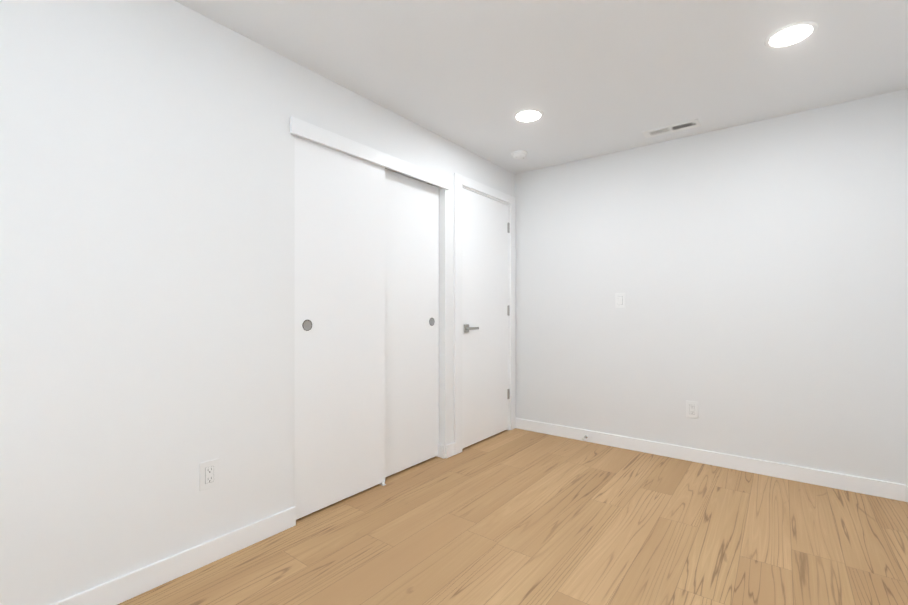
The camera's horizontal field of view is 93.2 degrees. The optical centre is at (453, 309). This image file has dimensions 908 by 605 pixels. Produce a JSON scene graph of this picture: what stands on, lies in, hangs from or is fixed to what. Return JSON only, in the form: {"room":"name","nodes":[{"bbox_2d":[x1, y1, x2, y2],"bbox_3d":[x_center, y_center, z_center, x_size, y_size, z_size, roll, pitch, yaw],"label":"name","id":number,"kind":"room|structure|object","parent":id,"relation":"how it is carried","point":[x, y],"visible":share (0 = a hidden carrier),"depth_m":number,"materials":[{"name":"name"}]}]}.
{"room":"empty bedroom","nodes":[
{"label":"empty bedroom","id":0,"kind":"room"},
{"bbox_2d":[0,0,514,604],"bbox_3d":[-0.758,-0.085,2.349,0.120,2.350,4.200,0,0,37],"label":"wall","id":1,"kind":"structure","parent":0,"point":[146,258],"depth_m":1.68,"materials":[{"name":"white paint"}]},
{"bbox_2d":[50,506,295,604],"bbox_3d":[-1.381,1.042,1.419,0.017,0.095,1.906,0,0,37],"label":"baseboard","id":2,"kind":"structure","parent":1,"relation":"attached to","point":[123,588],"depth_m":1.75,"materials":[{"name":"white paint"}]},
{"bbox_2d":[199,458,218,490],"bbox_3d":[-1.055,0.710,1.853,0.008,0.120,0.078,0,0,37],"label":"outlet","id":3,"kind":"object","parent":1,"relation":"attached to","point":[208,474],"visible":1,"depth_m":1.85,"materials":[{"name":"white plastic"}]},
{"bbox_2d":[295,135,384,519],"bbox_3d":[-0.636,0.075,2.455,0.037,2.002,0.636,0,0,37],"label":"slider","id":4,"kind":"object","parent":1,"relation":"attached to","point":[339,325],"visible":0.83,"depth_m":2.41,"materials":[{"name":"white paint"}]},
{"bbox_2d":[290,116,448,189],"bbox_3d":[-0.468,-0.929,2.693,0.114,0.082,1.283,0,0,37],"label":"valance","id":5,"kind":"object","parent":1,"relation":"attached to","point":[312,132],"visible":0.96,"depth_m":2.51,"materials":[{"name":"white paint"}]},
{"bbox_2d":[385,168,438,476],"bbox_3d":[-0.314,0.075,2.951,0.037,2.002,0.625,0,0,37],"label":"slider","id":6,"kind":"object","parent":1,"relation":"attached to","point":[411,321],"visible":0.94,"depth_m":2.95,"materials":[{"name":"white paint"}]},
{"bbox_2d":[454,172,514,454],"bbox_3d":[0.234,0.028,3.636,0.138,2.125,0.920,0,0,37],"label":"door frame","id":7,"kind":"structure","parent":1,"relation":"attached to","point":[460,180],"depth_m":3.29,"materials":[{"name":"white paint"}]},
{"bbox_2d":[462,188,509,448],"bbox_3d":[0.281,0.064,3.614,0.080,2.028,0.728,0,0,37],"label":"door","id":8,"kind":"structure","parent":1,"relation":"in","point":[485,307],"depth_m":3.58,"materials":[{"name":"white paint"}]},
{"bbox_2d":[117,428,907,604],"bbox_3d":[0.093,1.120,1.700,3.620,0.060,4.440,0,0,37],"label":"floor","id":9,"kind":"structure","parent":0,"point":[515,516],"depth_m":2.02,"materials":[{"name":"brown wood"}]},
{"bbox_2d":[174,0,907,173],"bbox_3d":[0.093,-1.310,1.701,3.620,0.100,4.440,0,0,37],"label":"ceiling","id":10,"kind":"structure","parent":0,"point":[590,78],"depth_m":2.17,"materials":[{"name":"white paint"}]},
{"bbox_2d":[511,150,527,159],"bbox_3d":[0.526,-1.241,3.454,0.132,0.038,0.132,0,0,37],"label":"smoke detector","id":11,"kind":"object","parent":10,"relation":"attached to","point":[519,154],"visible":1,"depth_m":3.42,"materials":[{"name":"white plastic"}]},
{"bbox_2d":[513,109,543,122],"bbox_3d":[0.482,-1.257,2.786,0.194,0.006,0.194,0,0,37],"label":"recessed light","id":12,"kind":"object","parent":10,"relation":"in","point":[527,115],"visible":1,"depth_m":2.77,"materials":[{"name":"white plastic"}]},
{"bbox_2d":[642,119,700,137],"bbox_3d":[1.506,-1.254,2.986,0.350,0.011,0.132,0,0,37],"label":"ceiling vent","id":13,"kind":"object","parent":10,"relation":"in","point":[672,128],"visible":1,"depth_m":2.97,"materials":[{"name":"white plastic"}]},
{"bbox_2d":[764,21,817,48],"bbox_3d":[1.544,-1.257,1.971,0.194,0.006,0.194,0,0,37],"label":"recessed light","id":14,"kind":"object","parent":10,"relation":"in","point":[791,35],"visible":1,"depth_m":1.96,"materials":[{"name":"white plastic"}]},
{"bbox_2d":[515,89,907,484],"bbox_3d":[1.402,-0.085,3.419,3.620,2.350,0.120,0,0,37],"label":"wall","id":15,"kind":"structure","parent":0,"point":[756,272],"depth_m":2.94,"materials":[{"name":"white paint"}]},
{"bbox_2d":[615,293,624,307],"bbox_3d":[1.317,-0.075,3.402,0.078,0.120,0.009,0,0,37],"label":"light switch","id":16,"kind":"object","parent":15,"relation":"attached to","point":[619,300],"visible":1,"depth_m":3.40,"materials":[{"name":"white plastic"}]},
{"bbox_2d":[686,400,697,417],"bbox_3d":[1.716,0.717,3.099,0.078,0.120,0.008,0,0,37],"label":"outlet","id":17,"kind":"object","parent":15,"relation":"attached to","point":[691,409],"visible":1,"depth_m":3.10,"materials":[{"name":"white plastic"}]},
{"bbox_2d":[515,418,907,501],"bbox_3d":[1.623,1.043,3.164,2.680,0.095,0.016,0,0,37],"label":"baseboard","id":18,"kind":"structure","parent":15,"relation":"attached to","point":[890,490],"depth_m":2.93,"materials":[{"name":"white paint"}]}
]}

